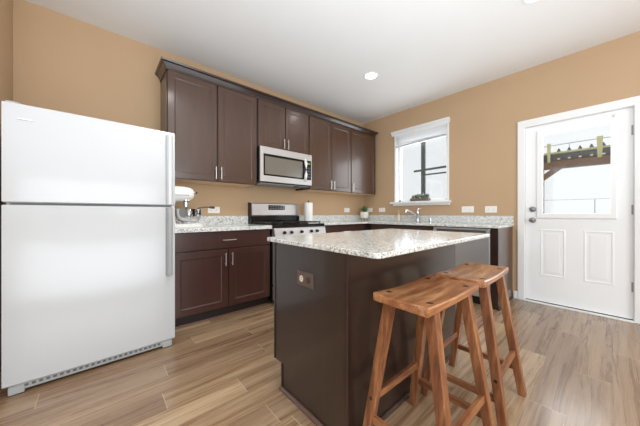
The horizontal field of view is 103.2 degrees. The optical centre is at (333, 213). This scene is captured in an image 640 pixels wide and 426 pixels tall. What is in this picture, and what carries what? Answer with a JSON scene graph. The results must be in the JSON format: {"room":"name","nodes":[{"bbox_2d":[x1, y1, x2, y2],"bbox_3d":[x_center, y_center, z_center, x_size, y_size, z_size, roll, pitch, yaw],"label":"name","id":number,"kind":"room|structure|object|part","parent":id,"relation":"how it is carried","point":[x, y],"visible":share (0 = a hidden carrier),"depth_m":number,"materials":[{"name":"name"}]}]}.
{"room":"kitchen","nodes":[
{"label":"kitchen","id":0,"kind":"room"},
{"bbox_2d":[0,0,12,363],"bbox_3d":[-2.228,-0.338,1.586,0.120,2.747,1.000,0,0,-43],"label":"wall","id":1,"kind":"structure","parent":0,"point":[6,6],"depth_m":1.83,"materials":[{"name":"beige paint"}]},
{"bbox_2d":[13,0,362,215],"bbox_3d":[-1.991,-0.338,2.568,7.120,2.747,0.120,0,0,-43],"label":"wall","id":2,"kind":"structure","parent":0,"point":[63,63],"depth_m":2.37,"materials":[{"name":"beige paint"}]},
{"bbox_2d":[160,69,256,186],"bbox_3d":[-1.349,-0.857,2.826,0.918,1.044,0.370,0,0,-43],"label":"upper cabinet","id":3,"kind":"object","parent":2,"relation":"attached to","point":[214,127],"visible":0.97,"depth_m":2.67,"materials":[{"name":"brown wood"}]},
{"bbox_3d":[-1.419,-0.858,2.565,0.449,1.031,0.020,0,0,-43],"label":"door","id":4,"kind":"part","parent":3,"relation":"part of","materials":[{"name":"brown wood"}]},
{"bbox_3d":[-1.083,-0.858,2.876,0.442,1.031,0.020,0,0,-43],"label":"door","id":5,"kind":"part","parent":3,"relation":"part of","materials":[{"name":"brown wood"}]},
{"bbox_2d":[155,56,377,136],"bbox_3d":[-0.518,-1.408,3.583,3.267,0.078,0.390,0,0,-43],"label":"crown molding","id":6,"kind":"structure","parent":3,"relation":"attached to","point":[164,63],"depth_m":2.90,"materials":[{"name":"brown wood"}]},
{"bbox_2d":[175,216,247,224],"bbox_3d":[-1.462,0.097,2.962,0.957,0.128,0.019,0,0,-43],"label":"backsplash","id":7,"kind":"structure","parent":2,"relation":"attached to","point":[205,220],"depth_m":3.05,"materials":[{"name":"beige stone"}]},
{"bbox_2d":[208,207,219,212],"bbox_3d":[-1.421,-0.039,3.008,0.135,0.075,0.008,0,0,-43],"label":"wall outlet","id":8,"kind":"object","parent":2,"relation":"attached to","point":[217,209],"visible":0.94,"depth_m":3.01,"materials":[{"name":"white plastic"}]},
{"bbox_2d":[257,99,308,154],"bbox_3d":[-0.728,-1.090,3.401,0.772,0.578,0.370,0,0,-43],"label":"upper cabinet","id":9,"kind":"object","parent":2,"relation":"attached to","point":[278,127],"visible":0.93,"depth_m":3.25,"materials":[{"name":"brown wood"}]},
{"bbox_3d":[-0.769,-1.091,3.166,0.371,0.565,0.020,0,0,-43],"label":"door","id":10,"kind":"part","parent":9,"relation":"part of","materials":[{"name":"brown wood"}]},
{"bbox_2d":[255,145,311,188],"bbox_3d":[-0.698,-0.574,3.369,0.766,0.454,0.457,0,0,-43],"label":"microwave","id":11,"kind":"object","parent":9,"relation":"attached to","point":[279,168],"visible":0.96,"depth_m":3.21,"materials":[{"name":"silver metal"}]},
{"bbox_3d":[-0.378,-0.583,3.400,0.038,0.320,0.069,0,0,-43],"label":"handle","id":12,"kind":"part","parent":11,"relation":"part of","materials":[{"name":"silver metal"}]},
{"bbox_3d":[-0.346,-0.585,3.479,0.079,0.260,0.022,0,0,-43],"label":"control panel","id":13,"kind":"part","parent":11,"relation":"part of","materials":[{"name":"black glass"}]},
{"bbox_3d":[-0.490,-1.091,3.425,0.371,0.565,0.020,0,0,-43],"label":"door","id":14,"kind":"part","parent":9,"relation":"part of","materials":[{"name":"brown wood"}]},
{"bbox_2d":[296,116,350,193],"bbox_3d":[-0.130,-0.857,3.954,0.856,1.044,0.370,0,0,-43],"label":"upper cabinet","id":15,"kind":"object","parent":2,"relation":"attached to","point":[329,143],"visible":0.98,"depth_m":3.81,"materials":[{"name":"brown wood"}]},
{"bbox_3d":[-0.186,-0.858,3.706,0.420,1.031,0.020,0,0,-43],"label":"door","id":16,"kind":"part","parent":15,"relation":"part of","materials":[{"name":"brown wood"}]},
{"bbox_3d":[0.127,-0.858,3.995,0.412,1.031,0.020,0,0,-43],"label":"door","id":17,"kind":"part","parent":15,"relation":"part of","materials":[{"name":"brown wood"}]},
{"bbox_2d":[341,129,374,195],"bbox_3d":[0.421,-0.857,4.464,0.642,1.044,0.370,0,0,-43],"label":"upper cabinet","id":18,"kind":"object","parent":2,"relation":"attached to","point":[362,145],"visible":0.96,"depth_m":4.33,"materials":[{"name":"brown wood"}]},
{"bbox_3d":[0.518,-0.858,4.358,0.624,1.031,0.020,0,0,-43],"label":"door","id":19,"kind":"part","parent":18,"relation":"part of","materials":[{"name":"brown wood"}]},
{"bbox_2d":[0,298,639,425],"bbox_3d":[0.386,1.086,-0.002,7.120,0.100,7.120,0,0,-43],"label":"floor","id":20,"kind":"structure","parent":0,"point":[579,368],"depth_m":1.55,"materials":[{"name":"brown wood"}]},
{"bbox_2d":[1,100,174,395],"bbox_3d":[-1.809,0.200,1.967,0.834,1.672,0.838,0,0,-44],"label":"refrigerator","id":21,"kind":"object","parent":20,"relation":"on","point":[88,214],"visible":1,"depth_m":1.62,"materials":[{"name":"white metal"}]},
{"bbox_3d":[-1.562,0.465,1.715,0.834,1.026,0.076,0,0,-44],"label":"fridge door","id":22,"kind":"part","parent":21,"relation":"part of","materials":[{"name":"white metal"}]},
{"bbox_3d":[-1.562,-0.344,1.715,0.834,0.565,0.076,0,0,-44],"label":"freezer door","id":23,"kind":"part","parent":21,"relation":"part of","materials":[{"name":"white metal"}]},
{"bbox_3d":[-1.262,0.217,1.945,0.040,0.517,0.040,0,0,-44],"label":"handle","id":24,"kind":"part","parent":21,"relation":"part of","materials":[{"name":"grey plastic"}]},
{"bbox_3d":[-1.262,-0.331,1.945,0.040,0.530,0.040,0,0,-44],"label":"handle","id":25,"kind":"part","parent":21,"relation":"part of","materials":[{"name":"white plastic"}]},
{"bbox_2d":[175,302,268,328],"bbox_3d":[-1.088,1.027,2.561,0.961,0.018,0.016,0,0,-43],"label":"trim","id":26,"kind":"structure","parent":20,"relation":"on","point":[234,312],"depth_m":2.51,"materials":[{"name":"brown wood"}]},
{"bbox_2d":[175,229,269,326],"bbox_3d":[-1.251,0.599,2.737,0.959,0.874,0.636,0,0,-43],"label":"base cabinet","id":27,"kind":"object","parent":20,"relation":"on","point":[217,273],"visible":0.93,"depth_m":2.48,"materials":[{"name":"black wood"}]},
{"bbox_3d":[-1.234,0.644,2.375,0.482,0.573,0.020,0,0,-43],"label":"door","id":28,"kind":"part","parent":27,"relation":"part of","materials":[{"name":"brown wood"}]},
{"bbox_3d":[-1.066,0.263,2.531,0.941,0.170,0.020,0,0,-43],"label":"drawer","id":29,"kind":"part","parent":27,"relation":"part of","materials":[{"name":"brown wood"}]},
{"bbox_2d":[175,216,271,232],"bbox_3d":[-1.251,0.103,2.734,0.957,0.141,0.639,0,0,-43],"label":"countertop","id":30,"kind":"structure","parent":27,"relation":"on","point":[210,223],"depth_m":2.80,"materials":[{"name":"beige stone"}]},
{"bbox_2d":[172,186,202,227],"bbox_3d":[-1.431,-0.062,2.422,0.328,0.394,0.288,0,0,-43],"label":"stand mixer","id":31,"kind":"object","parent":30,"relation":"on","point":[188,217],"visible":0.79,"depth_m":2.40,"materials":[{"name":"white plastic"}]},
{"bbox_2d":[175,209,201,223],"bbox_3d":[-1.415,0.028,2.474,0.232,0.140,0.232,0,0,32],"label":"bowl","id":32,"kind":"object","parent":31,"relation":"on","point":[186,216],"depth_m":2.39,"materials":[{"name":"silver metal"}]},
{"bbox_3d":[-0.886,0.644,2.697,0.451,0.573,0.020,0,0,-43],"label":"door","id":33,"kind":"part","parent":27,"relation":"part of","materials":[{"name":"brown wood"}]},
{"bbox_2d":[248,202,325,303],"bbox_3d":[-0.597,0.446,3.286,0.746,1.180,0.718,0,0,-43],"label":"range","id":34,"kind":"object","parent":20,"relation":"on","point":[283,218],"visible":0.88,"depth_m":3.25,"materials":[{"name":"silver metal"}]},
{"bbox_3d":[-0.405,0.547,3.081,0.730,0.527,0.040,0,0,-43],"label":"oven door","id":35,"kind":"part","parent":34,"relation":"part of","materials":[{"name":"black metal"}]},
{"bbox_2d":[249,223,323,227],"bbox_3d":[-0.607,0.149,3.299,0.742,0.037,0.643,0,0,-43],"label":"cooktop","id":36,"kind":"object","parent":34,"relation":"in","point":[274,225],"depth_m":3.07,"materials":[{"name":"black glass"}]},
{"bbox_3d":[-0.395,0.223,3.070,0.742,0.107,0.069,0,0,-43],"label":"control panel","id":37,"kind":"part","parent":34,"relation":"part of","materials":[{"name":"silver metal"}]},
{"bbox_2d":[324,224,364,232],"bbox_3d":[-0.019,0.599,3.876,0.886,0.874,0.636,0,0,-43],"label":"base cabinet","id":38,"kind":"object","parent":20,"relation":"on","point":[347,227],"visible":0.12,"depth_m":3.65,"materials":[{"name":"black wood"}]},
{"bbox_2d":[274,242,455,425],"bbox_3d":[0.259,0.603,1.732,1.182,0.866,0.678,0,0,-43],"label":"kitchen island","id":39,"kind":"object","parent":20,"relation":"on","point":[325,336],"visible":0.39,"depth_m":1.27,"materials":[{"name":"brown wood"}]},
{"bbox_3d":[-0.325,0.594,1.527,0.024,0.848,0.099,0,0,-43],"label":"edge trim","id":40,"kind":"part","parent":39,"relation":"part of","materials":[{"name":"brown wood"}]},
{"bbox_3d":[-0.126,1.026,1.290,0.016,0.020,0.553,0,0,-43],"label":"shoe molding","id":41,"kind":"part","parent":39,"relation":"part of","materials":[{"name":"brown wood"}]},
{"bbox_2d":[297,270,313,289],"bbox_3d":[-0.150,0.346,1.322,0.008,0.078,0.140,0,0,-43],"label":"island outlet","id":42,"kind":"object","parent":39,"relation":"attached to","point":[305,279],"visible":1,"depth_m":1.31,"materials":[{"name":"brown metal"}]},
{"bbox_3d":[-0.144,0.603,1.335,0.018,0.866,0.618,0,0,-43],"label":"panel","id":43,"kind":"part","parent":39,"relation":"part of","materials":[{"name":"brown wood"}]},
{"bbox_3d":[0.061,0.603,1.116,0.023,0.866,0.026,0,0,-43],"label":"corner post","id":44,"kind":"part","parent":39,"relation":"part of","materials":[{"name":"brown wood"}]},
{"bbox_2d":[267,229,489,258],"bbox_3d":[0.357,0.158,1.682,1.315,0.022,0.850,0,0,-43],"label":"island countertop","id":45,"kind":"structure","parent":39,"relation":"on","point":[378,243],"depth_m":1.36,"materials":[{"name":"beige stone"}]},
{"bbox_3d":[0.487,0.603,1.512,1.148,0.866,0.018,0,0,-43],"label":"panel","id":46,"kind":"part","parent":39,"relation":"part of","materials":[{"name":"brown wood"}]},
{"bbox_3d":[0.491,1.026,1.493,1.167,0.020,0.013,0,0,-43],"label":"shoe molding","id":47,"kind":"part","parent":39,"relation":"part of","materials":[{"name":"brown wood"}]},
{"bbox_2d":[364,224,370,229],"bbox_3d":[0.556,0.599,4.393,0.658,0.874,0.658,0,0,-43],"label":"base cabinet","id":48,"kind":"object","parent":20,"relation":"on","point":[367,226],"visible":0.02,"depth_m":4.00,"materials":[{"name":"black wood"}]},
{"bbox_2d":[298,215,513,228],"bbox_3d":[0.822,0.097,3.450,1.549,0.128,2.403,0,0,-43],"label":"countertop","id":49,"kind":"structure","parent":48,"relation":"on","point":[498,222],"depth_m":3.71,"materials":[{"name":"beige stone"}]},
{"bbox_2d":[304,201,312,220],"bbox_3d":[-0.369,-0.026,3.715,0.160,0.322,0.160,0,0,-43],"label":"paper towel roll","id":50,"kind":"object","parent":49,"relation":"on","point":[308,207],"visible":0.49,"depth_m":3.66,"materials":[{"name":"white paper"}]},
{"bbox_2d":[360,206,368,219],"bbox_3d":[0.549,-0.002,4.617,0.156,0.272,0.160,0,0,-43],"label":"potted plant","id":51,"kind":"object","parent":49,"relation":"on","point":[364,214],"visible":1,"depth_m":4.58,"materials":[{"name":"green plant"}]},
{"bbox_3d":[0.565,0.034,4.619,0.116,0.113,0.116,0,0,-43],"label":"pot","id":52,"kind":"part","parent":51,"relation":"part of","materials":[{"name":"white ceramic"}]},
{"bbox_2d":[404,208,421,221],"bbox_3d":[1.227,0.027,3.911,0.270,0.216,0.076,0,0,-11],"label":"faucet","id":53,"kind":"object","parent":49,"relation":"on","point":[417,212],"visible":1,"depth_m":3.90,"materials":[{"name":"silver metal"}]},
{"bbox_2d":[371,224,434,230],"bbox_3d":[1.135,0.599,3.784,0.636,0.874,1.018,0,0,-43],"label":"base cabinet","id":54,"kind":"object","parent":20,"relation":"on","point":[373,226],"visible":0.02,"depth_m":3.57,"materials":[{"name":"black wood"}]},
{"bbox_2d":[363,274,494,425],"bbox_3d":[0.415,0.679,1.102,0.466,0.714,0.425,0,0,-41],"label":"bar stool","id":55,"kind":"object","parent":20,"relation":"on","point":[425,297],"visible":1,"depth_m":1.08,"materials":[{"name":"brown wood"}]},
{"bbox_3d":[0.192,0.698,1.094,0.163,0.677,0.052,0,0,24],"label":"leg","id":56,"kind":"part","parent":55,"relation":"part of","materials":[{"name":"brown wood"}]},
{"bbox_3d":[0.450,0.698,1.323,0.052,0.677,0.163,0,0,-17],"label":"leg","id":57,"kind":"part","parent":55,"relation":"part of","materials":[{"name":"brown wood"}]},
{"bbox_3d":[0.415,0.341,1.102,0.466,0.038,0.243,0,0,-41],"label":"seat","id":58,"kind":"part","parent":55,"relation":"part of","materials":[{"name":"brown wood"}]},
{"bbox_3d":[0.380,0.698,0.881,0.052,0.677,0.163,0,0,-17],"label":"leg","id":59,"kind":"part","parent":55,"relation":"part of","materials":[{"name":"brown wood"}]},
{"bbox_3d":[0.639,0.698,1.110,0.163,0.677,0.052,0,0,24],"label":"leg","id":60,"kind":"part","parent":55,"relation":"part of","materials":[{"name":"brown wood"}]},
{"bbox_2d":[433,226,490,303],"bbox_3d":[1.702,0.602,3.179,0.617,0.868,0.630,0,0,-43],"label":"dishwasher","id":61,"kind":"object","parent":20,"relation":"on","point":[478,251],"visible":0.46,"depth_m":2.87,"materials":[{"name":"silver metal"}]},
{"bbox_3d":[1.495,0.584,2.986,0.050,0.695,0.628,0,0,-43],"label":"door","id":62,"kind":"part","parent":61,"relation":"part of","materials":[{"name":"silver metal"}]},
{"bbox_2d":[420,262,526,425],"bbox_3d":[0.801,0.679,1.448,0.466,0.714,0.425,0,0,-44],"label":"bar stool","id":63,"kind":"object","parent":20,"relation":"on","point":[484,275],"visible":0.87,"depth_m":1.41,"materials":[{"name":"brown wood"}]},
{"bbox_3d":[0.578,0.698,1.432,0.163,0.677,0.052,0,0,22],"label":"leg","id":64,"kind":"part","parent":63,"relation":"part of","materials":[{"name":"brown wood"}]},
{"bbox_3d":[0.828,0.698,1.671,0.052,0.677,0.163,0,0,-20],"label":"leg","id":65,"kind":"part","parent":63,"relation":"part of","materials":[{"name":"brown wood"}]},
{"bbox_3d":[0.801,0.341,1.448,0.466,0.038,0.243,0,0,-44],"label":"seat","id":66,"kind":"part","parent":63,"relation":"part of","materials":[{"name":"brown wood"}]},
{"bbox_3d":[0.775,0.698,1.226,0.052,0.677,0.163,0,0,-20],"label":"leg","id":67,"kind":"part","parent":63,"relation":"part of","materials":[{"name":"brown wood"}]},
{"bbox_3d":[1.024,0.698,1.465,0.163,0.677,0.052,0,0,22],"label":"leg","id":68,"kind":"part","parent":63,"relation":"part of","materials":[{"name":"brown wood"}]},
{"bbox_2d":[491,227,513,310],"bbox_3d":[1.953,0.599,2.920,0.609,0.874,0.085,0,0,-43],"label":"panel","id":69,"kind":"object","parent":20,"relation":"on","point":[501,238],"visible":0.63,"depth_m":2.80,"materials":[{"name":"brown wood"}]},
{"bbox_3d":[1.980,0.599,2.917,0.574,0.874,0.018,0,0,-43],"label":"panel","id":70,"kind":"part","parent":69,"relation":"part of","materials":[{"name":"brown wood"}]},
{"bbox_2d":[26,0,639,123],"bbox_3d":[0.382,-1.771,-0.086,7.240,0.120,7.240,0,0,-43],"label":"ceiling","id":71,"kind":"structure","parent":0,"point":[317,53],"depth_m":2.45,"materials":[{"name":"white paint"}]},
{"bbox_2d":[364,72,377,79],"bbox_3d":[0.466,-1.706,3.149,0.176,0.010,0.176,0,0,-43],"label":"recessed light","id":72,"kind":"object","parent":71,"relation":"in","point":[370,75],"visible":1,"depth_m":3.14,"materials":[{"name":"white paint"}]},
{"bbox_2d":[522,0,537,3],"bbox_3d":[1.577,-1.706,1.972,0.176,0.010,0.176,0,0,-43],"label":"recessed light","id":73,"kind":"object","parent":71,"relation":"in","point":[523,1],"visible":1,"depth_m":2.04,"materials":[{"name":"white paint"}]},
{"bbox_2d":[363,31,639,290],"bbox_3d":[2.995,-0.338,2.331,0.120,2.747,7.000,0,0,-43],"label":"wall","id":74,"kind":"structure","parent":0,"point":[484,118],"depth_m":3.21,"materials":[{"name":"beige paint"}]},
{"bbox_2d":[390,117,450,205],"bbox_3d":[1.374,-0.754,4.032,0.190,1.260,1.010,0,0,-43],"label":"window","id":75,"kind":"structure","parent":74,"relation":"in","point":[398,201],"depth_m":4.08,"materials":[{"name":"white paint"}]},
{"bbox_2d":[410,193,430,200],"bbox_3d":[1.382,-0.254,4.038,0.132,0.132,0.324,0,0,-43],"label":"planter box","id":76,"kind":"object","parent":75,"relation":"on","point":[425,197],"visible":0.99,"depth_m":3.99,"materials":[{"name":"brown wood"}]},
{"bbox_3d":[1.374,-0.156,4.032,0.190,0.064,1.010,0,0,-43],"label":"sill","id":77,"kind":"part","parent":75,"relation":"part of","materials":[{"name":"white paint"}]},
{"bbox_2d":[396,123,446,168],"bbox_3d":[1.366,-0.852,4.007,0.052,0.936,0.849,0,0,-43],"label":"window blind","id":78,"kind":"object","parent":75,"relation":"attached to","point":[440,130],"visible":0.94,"depth_m":3.98,"materials":[{"name":"white fabric"}]},
{"bbox_3d":[1.367,-1.130,4.007,0.045,0.048,0.845,0,0,-43],"label":"rail","id":79,"kind":"part","parent":78,"relation":"part of","materials":[{"name":"grey plastic"}]},
{"bbox_3d":[1.431,-0.757,4.067,0.040,1.143,0.873,0,0,-43],"label":"frame","id":80,"kind":"part","parent":75,"relation":"part of","materials":[{"name":"white paint"}]},
{"bbox_2d":[462,206,473,212],"bbox_3d":[1.843,-0.052,3.482,0.008,0.085,0.155,0,0,-43],"label":"wall outlet","id":81,"kind":"object","parent":74,"relation":"attached to","point":[465,209],"visible":1,"depth_m":3.48,"materials":[{"name":"white plastic"}]},
{"bbox_2d":[485,206,496,212],"bbox_3d":[2.035,-0.049,3.275,0.008,0.085,0.135,0,0,-43],"label":"wall outlet","id":82,"kind":"object","parent":74,"relation":"attached to","point":[488,209],"visible":1,"depth_m":3.27,"materials":[{"name":"white plastic"}]},
{"bbox_2d":[513,291,517,298],"bbox_3d":[2.214,0.991,3.077,0.014,0.090,0.044,0,0,-43],"label":"baseboard","id":83,"kind":"structure","parent":74,"relation":"attached to","point":[515,293],"depth_m":3.07,"materials":[{"name":"white paint"}]},
{"bbox_2d":[518,127,524,299],"bbox_3d":[2.249,-0.032,3.036,0.018,2.136,0.068,0,0,-43],"label":"trim","id":84,"kind":"structure","parent":74,"relation":"attached to","point":[521,131],"depth_m":3.03,"materials":[{"name":"white paint"}]},
{"bbox_2d":[518,96,639,127],"bbox_3d":[2.558,-1.059,2.702,0.018,0.082,0.978,0,0,-43],"label":"trim","id":85,"kind":"structure","parent":74,"relation":"attached to","point":[632,101],"depth_m":2.64,"materials":[{"name":"white paint"}]},
{"bbox_2d":[524,106,634,322],"bbox_3d":[2.592,0.007,2.730,0.171,2.058,0.851,0,0,-43],"label":"door","id":86,"kind":"structure","parent":74,"relation":"in","point":[579,262],"depth_m":2.65,"materials":[{"name":"white paint"}]},
{"bbox_3d":[2.317,0.079,2.953,0.069,0.064,0.064,0,0,-43],"label":"knob","id":87,"kind":"part","parent":86,"relation":"part of","materials":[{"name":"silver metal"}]},
{"bbox_3d":[2.461,0.451,2.846,0.005,0.535,0.218,0,0,-43],"label":"raised panel","id":88,"kind":"part","parent":86,"relation":"part of","materials":[{"name":"white paint"}]},
{"bbox_3d":[2.576,-0.447,2.716,0.018,1.005,0.621,0,0,-43],"label":"lite frame","id":89,"kind":"part","parent":86,"relation":"part of","materials":[{"name":"white paint"}]},
{"bbox_3d":[2.704,0.451,2.584,0.005,0.535,0.218,0,0,-43],"label":"raised panel","id":90,"kind":"part","parent":86,"relation":"part of","materials":[{"name":"white paint"}]},
{"bbox_2d":[634,104,639,323],"bbox_3d":[2.867,-0.032,2.368,0.018,2.136,0.068,0,0,-43],"label":"trim","id":91,"kind":"structure","parent":74,"relation":"attached to","point":[636,107],"depth_m":2.37,"materials":[{"name":"white paint"}]},
{"label":"outside","id":92,"kind":"structure","parent":0,"visible":0},
{"bbox_3d":[5.284,1.106,6.492,8.870,0.100,10.000,0,0,-43],"label":"ground","id":93,"kind":"structure","parent":92,"visible":0},
{"bbox_2d":[414,141,445,194],"bbox_3d":[1.965,-0.329,5.124,0.080,2.770,0.701,0,0,-43],"label":"porch post","id":94,"kind":"object","parent":93,"relation":"on","point":[423,169],"visible":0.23,"depth_m":5.21,"materials":[{"name":"grey paint"}]},
{"bbox_3d":[1.862,-0.329,5.249,0.060,2.770,0.073,0,0,-43],"label":"post","id":95,"kind":"part","parent":94,"relation":"part of","materials":[{"name":"grey paint"}]},
{"bbox_3d":[1.943,-0.890,5.104,0.020,0.056,0.701,0,0,-43],"label":"cross rail","id":96,"kind":"part","parent":94,"relation":"part of","materials":[{"name":"black metal"}]},
{"bbox_3d":[2.011,-0.787,5.037,0.008,0.030,0.490,0,0,-43],"label":"cross rail","id":97,"kind":"part","parent":94,"relation":"part of","materials":[{"name":"black metal"}]},
{"bbox_2d":[543,135,610,212],"bbox_3d":[4.090,-0.064,3.991,0.180,2.240,1.550,0,0,-43],"label":"pergola","id":98,"kind":"object","parent":93,"relation":"on","point":[553,162],"visible":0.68,"depth_m":4.14,"materials":[{"name":"brown wood"}]},
{"bbox_3d":[3.664,0.148,4.503,0.110,1.815,0.120,0,0,-43],"label":"post","id":99,"kind":"part","parent":98,"relation":"part of","materials":[{"name":"brown"}]},
{"bbox_2d":[544,198,610,212],"bbox_3d":[7.150,0.313,8.082,0.030,1.486,2.600,0,0,-43],"label":"fence","id":100,"kind":"object","parent":93,"relation":"on","point":[599,198],"visible":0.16,"depth_m":7.47,"materials":[{"name":"grey"}]},
{"bbox_3d":[7.150,-0.422,8.082,0.030,0.016,2.600,0,0,-43],"label":"rail","id":101,"kind":"part","parent":100,"relation":"part of","materials":[{"name":"grey"}]}
]}

